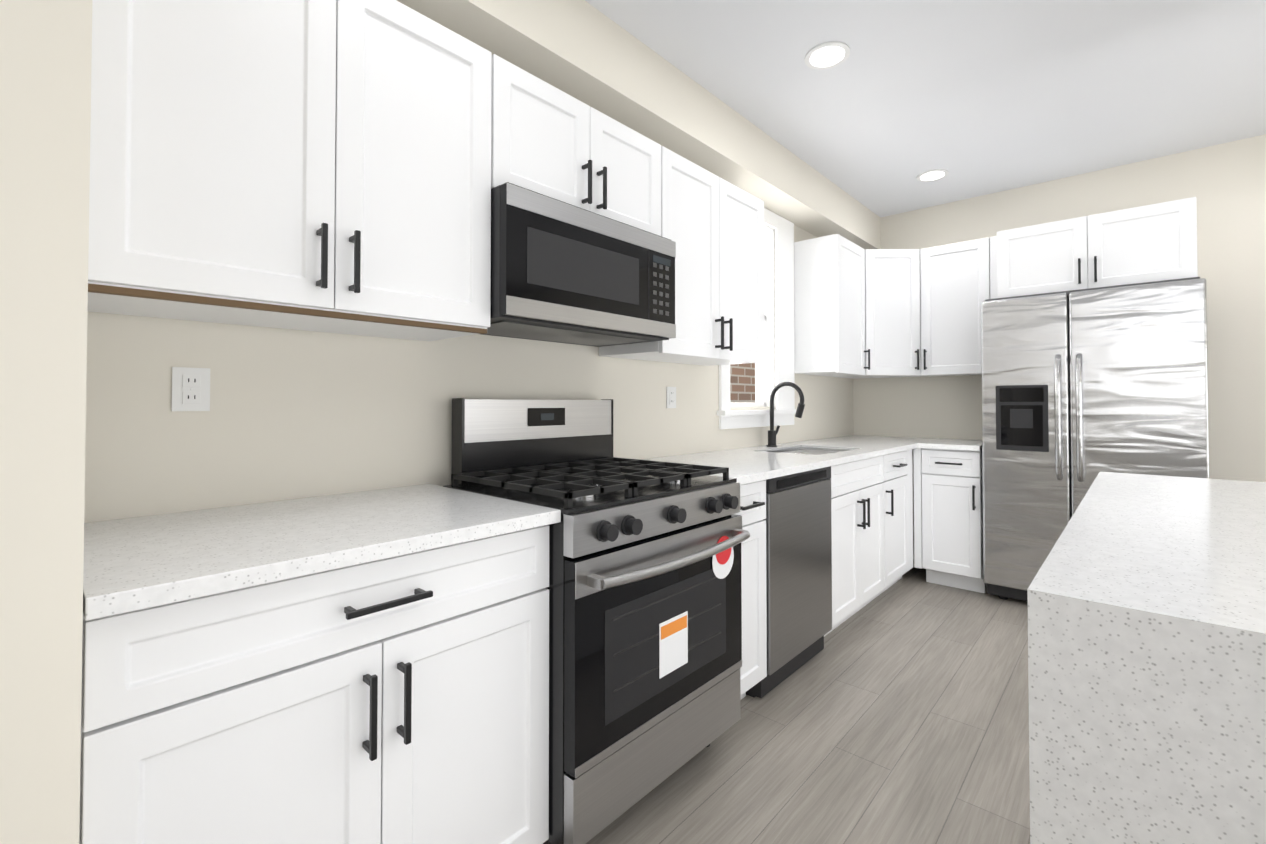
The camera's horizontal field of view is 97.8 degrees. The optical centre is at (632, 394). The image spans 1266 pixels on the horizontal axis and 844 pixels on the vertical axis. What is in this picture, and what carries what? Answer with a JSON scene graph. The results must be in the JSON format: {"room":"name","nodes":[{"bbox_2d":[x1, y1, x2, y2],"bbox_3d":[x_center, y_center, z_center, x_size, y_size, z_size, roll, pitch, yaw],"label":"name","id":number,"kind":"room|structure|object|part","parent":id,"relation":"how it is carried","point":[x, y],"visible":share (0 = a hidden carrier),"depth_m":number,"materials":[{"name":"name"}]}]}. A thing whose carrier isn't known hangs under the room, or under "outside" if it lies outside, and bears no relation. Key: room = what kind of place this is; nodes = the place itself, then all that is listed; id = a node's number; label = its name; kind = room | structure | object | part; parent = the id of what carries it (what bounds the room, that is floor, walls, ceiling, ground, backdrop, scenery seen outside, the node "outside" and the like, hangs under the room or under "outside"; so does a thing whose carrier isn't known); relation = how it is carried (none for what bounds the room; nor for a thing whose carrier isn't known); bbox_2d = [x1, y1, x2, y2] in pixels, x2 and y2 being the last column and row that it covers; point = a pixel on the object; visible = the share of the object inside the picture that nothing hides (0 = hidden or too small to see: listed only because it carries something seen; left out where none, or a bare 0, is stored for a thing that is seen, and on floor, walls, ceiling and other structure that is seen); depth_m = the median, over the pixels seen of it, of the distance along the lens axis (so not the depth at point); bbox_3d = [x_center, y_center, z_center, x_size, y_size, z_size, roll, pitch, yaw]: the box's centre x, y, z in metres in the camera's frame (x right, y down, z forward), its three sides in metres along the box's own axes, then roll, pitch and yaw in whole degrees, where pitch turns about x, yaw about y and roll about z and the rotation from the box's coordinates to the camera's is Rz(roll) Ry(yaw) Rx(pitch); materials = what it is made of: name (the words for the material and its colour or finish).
{"room":"kitchen","nodes":[
{"label":"kitchen","id":0,"kind":"room"},
{"bbox_2d":[0,0,91,843],"bbox_3d":[-1.889,-0.144,-0.081,0.660,2.630,2.770,-1,-1,42],"label":"wall bump-out","id":1,"kind":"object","parent":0,"point":[45,79],"visible":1,"depth_m":0.69,"materials":[{"name":"paint"}]},
{"bbox_2d":[84,224,853,522],"bbox_3d":[-0.692,-0.114,1.837,0.142,2.630,7.420,-1,-1,42],"label":"wall","id":2,"kind":"structure","parent":0,"point":[293,414],"depth_m":1.55,"materials":[{"name":"paint"}]},
{"bbox_2d":[171,367,209,410],"bbox_3d":[-1.056,-0.012,1.321,0.008,0.104,0.072,-1,-1,42],"label":"electrical outlet","id":3,"kind":"object","parent":2,"relation":"attached to","point":[190,389],"visible":1,"depth_m":1.32,"materials":[{"name":"white plastic"}]},
{"bbox_2d":[88,0,491,340],"bbox_3d":[-0.782,-0.571,1.347,0.387,0.792,0.817,-1,-1,42],"label":"upper cabinet","id":4,"kind":"object","parent":2,"relation":"attached to","point":[317,165],"visible":0.92,"depth_m":1.19,"materials":[{"name":"white wood"}]},
{"bbox_2d":[491,54,660,235],"bbox_3d":[-0.255,-0.767,1.933,0.387,0.381,0.750,-1,-1,42],"label":"upper cabinet","id":5,"kind":"object","parent":2,"relation":"attached to","point":[549,140],"visible":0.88,"depth_m":1.77,"materials":[{"name":"white wood"}]},
{"bbox_2d":[482,182,675,346],"bbox_3d":[-0.245,-0.391,1.918,0.414,0.375,0.750,-1,-1,42],"label":"microwave","id":6,"kind":"object","parent":5,"relation":"attached to","point":[563,272],"visible":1,"depth_m":1.71,"materials":[{"name":"black metal"}]},
{"bbox_2d":[666,387,675,407],"bbox_3d":[0.188,0.015,2.697,0.008,0.104,0.072,-1,-1,42],"label":"electrical outlet","id":7,"kind":"object","parent":2,"relation":"attached to","point":[670,397],"visible":1,"depth_m":2.69,"materials":[{"name":"white plastic"}]},
{"bbox_2d":[599,146,764,365],"bbox_3d":[0.264,-0.550,2.503,0.387,0.796,0.792,-1,-1,42],"label":"upper cabinet","id":8,"kind":"object","parent":2,"relation":"attached to","point":[712,225],"visible":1,"depth_m":2.36,"materials":[{"name":"white wood"}]},
{"bbox_2d":[717,208,796,428],"bbox_3d":[0.726,-0.472,3.362,0.185,1.335,0.896,-1,-1,42],"label":"window","id":9,"kind":"structure","parent":2,"relation":"in","point":[774,370],"depth_m":3.50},
{"bbox_2d":[794,234,869,375],"bbox_3d":[1.348,-0.571,3.731,0.347,0.876,0.476,-1,-1,42],"label":"upper cabinet","id":10,"kind":"object","parent":2,"relation":"attached to","point":[829,305],"visible":0.92,"depth_m":3.58,"materials":[{"name":"white wood"}]},
{"bbox_2d":[829,249,928,378],"bbox_3d":[1.800,-0.566,4.047,0.593,0.876,0.601,-1,-1,42],"label":"upper cabinet","id":11,"kind":"object","parent":2,"relation":"attached to","point":[892,311],"visible":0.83,"depth_m":3.82,"materials":[{"name":"white wood"}]},
{"bbox_2d":[397,0,880,248],"bbox_3d":[0.370,-1.284,2.762,0.220,0.260,4.450,-1,-1,42],"label":"soffit","id":12,"kind":"structure","parent":0,"point":[586,52],"depth_m":2.30,"materials":[{"name":"paint"}]},
{"bbox_2d":[586,559,1029,843],"bbox_3d":[1.287,1.213,0.024,5.400,0.080,7.420,-1,-1,42],"label":"floor","id":13,"kind":"structure","parent":0,"point":[897,712],"depth_m":1.88,"materials":[{"name":"grey wood"}]},
{"bbox_2d":[79,525,548,843],"bbox_3d":[-0.686,0.750,1.239,0.647,0.884,0.816,-1,-1,42],"label":"base cabinet","id":14,"kind":"object","parent":13,"relation":"on","point":[402,699],"visible":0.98,"depth_m":0.99,"materials":[{"name":"white wood"}]},
{"bbox_2d":[83,484,560,620],"bbox_3d":[-0.687,0.292,1.247,0.647,0.030,0.816,-1,-1,42],"label":"countertop","id":15,"kind":"structure","parent":14,"relation":"on","point":[136,563],"depth_m":1.07,"materials":[{"name":"white stone"}]},
{"bbox_2d":[442,398,749,843],"bbox_3d":[-0.107,0.607,1.777,0.735,1.188,0.754,-1,-1,42],"label":"stove","id":16,"kind":"object","parent":13,"relation":"on","point":[645,626],"visible":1,"depth_m":1.54,"materials":[{"name":"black metal"}]},
{"bbox_2d":[735,480,766,698],"bbox_3d":[0.204,0.766,2.222,0.647,0.884,0.324,-1,-1,42],"label":"base cabinet","id":17,"kind":"object","parent":13,"relation":"on","point":[753,668],"visible":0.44,"depth_m":2.09,"materials":[{"name":"white wood"}]},
{"bbox_2d":[746,466,831,697],"bbox_3d":[0.511,0.772,2.571,0.602,0.882,0.600,-1,-1,42],"label":"dishwasher","id":18,"kind":"object","parent":13,"relation":"on","point":[798,566],"visible":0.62,"depth_m":2.33,"materials":[{"name":"metal"}]},
{"bbox_2d":[824,455,883,636],"bbox_3d":[0.975,0.779,3.074,0.647,0.884,0.758,-1,-1,42],"label":"base cabinet","id":19,"kind":"object","parent":13,"relation":"on","point":[857,507],"visible":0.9,"depth_m":2.85,"materials":[{"name":"white wood"}]},
{"bbox_2d":[624,435,981,484],"bbox_3d":[1.184,0.321,3.060,0.987,0.030,2.872,-1,-1,42],"label":"countertop","id":20,"kind":"structure","parent":19,"relation":"on","point":[745,465],"depth_m":2.82,"materials":[{"name":"white stone"}]},
{"bbox_2d":[766,382,804,446],"bbox_3d":[0.906,0.118,3.240,0.238,0.382,0.114,-1,-1,42],"label":"faucet","id":21,"kind":"object","parent":20,"relation":"on","point":[772,433],"visible":1,"depth_m":3.25,"materials":[{"name":"black metal"}]},
{"bbox_2d":[867,450,908,603],"bbox_3d":[1.386,0.786,3.528,0.647,0.884,0.463,-1,-1,42],"label":"base cabinet","id":22,"kind":"object","parent":13,"relation":"on","point":[896,541],"visible":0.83,"depth_m":3.34,"materials":[{"name":"white wood"}]},
{"bbox_2d":[893,449,912,583],"bbox_3d":[1.587,0.790,3.784,0.601,0.884,0.183,-1,-1,42],"label":"base cabinet","id":23,"kind":"object","parent":13,"relation":"on","point":[910,499],"visible":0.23,"depth_m":3.56,"materials":[{"name":"white wood"}]},
{"bbox_2d":[913,448,985,592],"bbox_3d":[2.154,0.789,3.674,0.377,0.884,0.647,-1,-1,42],"label":"base cabinet","id":24,"kind":"object","parent":13,"relation":"on","point":[952,518],"depth_m":3.46,"materials":[{"name":"white wood"}]},
{"bbox_3d":[2.046,0.738,3.804,0.045,0.779,0.601,-1,-1,42],"label":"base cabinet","id":25,"kind":"part","parent":24,"relation":"part of","materials":[{"name":"white wood"}]},
{"bbox_2d":[981,277,1209,600],"bbox_3d":[2.616,0.327,3.184,0.941,1.792,0.712,-1,-1,42],"label":"fridge","id":26,"kind":"object","parent":13,"relation":"on","point":[1003,592],"depth_m":2.99,"materials":[{"name":"metal"}]},
{"bbox_3d":[2.256,0.126,3.085,0.398,0.694,0.077,-1,-1,42],"label":"fridge handle","id":27,"kind":"part","parent":26,"relation":"part of","materials":[{"name":"silver metal"}]},
{"bbox_3d":[2.453,0.278,3.004,0.941,1.675,0.080,-1,-1,42],"label":"fridge door","id":28,"kind":"part","parent":26,"relation":"part of","materials":[{"name":"silver metal"}]},
{"bbox_2d":[585,0,1265,217],"bbox_3d":[1.287,-1.497,0.068,5.400,0.080,7.420,-1,-1,42],"label":"ceiling","id":29,"kind":"structure","parent":0,"point":[975,98],"depth_m":2.50,"materials":[{"name":"paint"}]},
{"bbox_2d":[805,41,849,69],"bbox_3d":[0.814,-1.417,2.316,0.180,0.008,0.180,-1,-1,42],"label":"recessed light","id":30,"kind":"object","parent":29,"relation":"in","point":[827,55],"visible":1,"depth_m":2.31,"materials":[{"name":"white plastic"}]},
{"bbox_2d":[917,169,948,181],"bbox_3d":[1.914,-1.398,3.531,0.180,0.008,0.180,-1,-1,42],"label":"recessed light","id":31,"kind":"object","parent":29,"relation":"in","point":[932,175],"visible":1,"depth_m":3.52,"materials":[{"name":"white plastic"}]},
{"bbox_2d":[853,134,1265,558],"bbox_3d":[3.780,-0.100,2.726,5.300,2.630,0.100,-1,-1,42],"label":"wall","id":32,"kind":"structure","parent":0,"point":[1224,184],"depth_m":3.17,"materials":[{"name":"paint"}]},
{"bbox_2d":[920,237,989,375],"bbox_3d":[2.240,-0.570,3.793,0.410,0.876,0.387,-1,-1,42],"label":"upper cabinet","id":33,"kind":"object","parent":32,"relation":"attached to","point":[955,284],"visible":0.92,"depth_m":3.69,"materials":[{"name":"white wood"}]},
{"bbox_2d":[990,236,996,298],"bbox_3d":[2.433,-0.790,3.652,0.067,0.440,0.341,-1,-1,42],"label":"filler panel","id":34,"kind":"object","parent":32,"relation":"attached to","point":[993,267],"visible":0.17,"depth_m":3.54,"materials":[{"name":"white wood"}]},
{"bbox_2d":[997,197,1197,297],"bbox_3d":[2.686,-0.778,3.245,0.850,0.416,0.607,-1,-1,42],"label":"upper cabinet","id":35,"kind":"object","parent":32,"relation":"attached to","point":[1150,243],"visible":0.88,"depth_m":3.01,"materials":[{"name":"white wood"}]},
{"label":"outside","id":36,"kind":"structure","parent":0,"visible":0},
{"bbox_2d":[730,363,754,401],"bbox_3d":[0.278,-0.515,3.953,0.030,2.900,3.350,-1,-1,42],"label":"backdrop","id":37,"kind":"structure","parent":36,"point":[742,382],"depth_m":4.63,"materials":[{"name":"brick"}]},
{"bbox_3d":[1.440,0.757,1.012,0.923,0.863,1.491,-1,-1,42],"label":"cabinet","id":38,"kind":"object","parent":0,"visible":0},
{"bbox_2d":[1027,472,1265,843],"bbox_3d":[1.507,0.732,1.085,0.986,0.915,1.794,-1,-1,42],"label":"countertop","id":39,"kind":"structure","parent":38,"relation":"on","point":[1146,596],"depth_m":0.71,"materials":[{"name":"white stone"}]}
]}

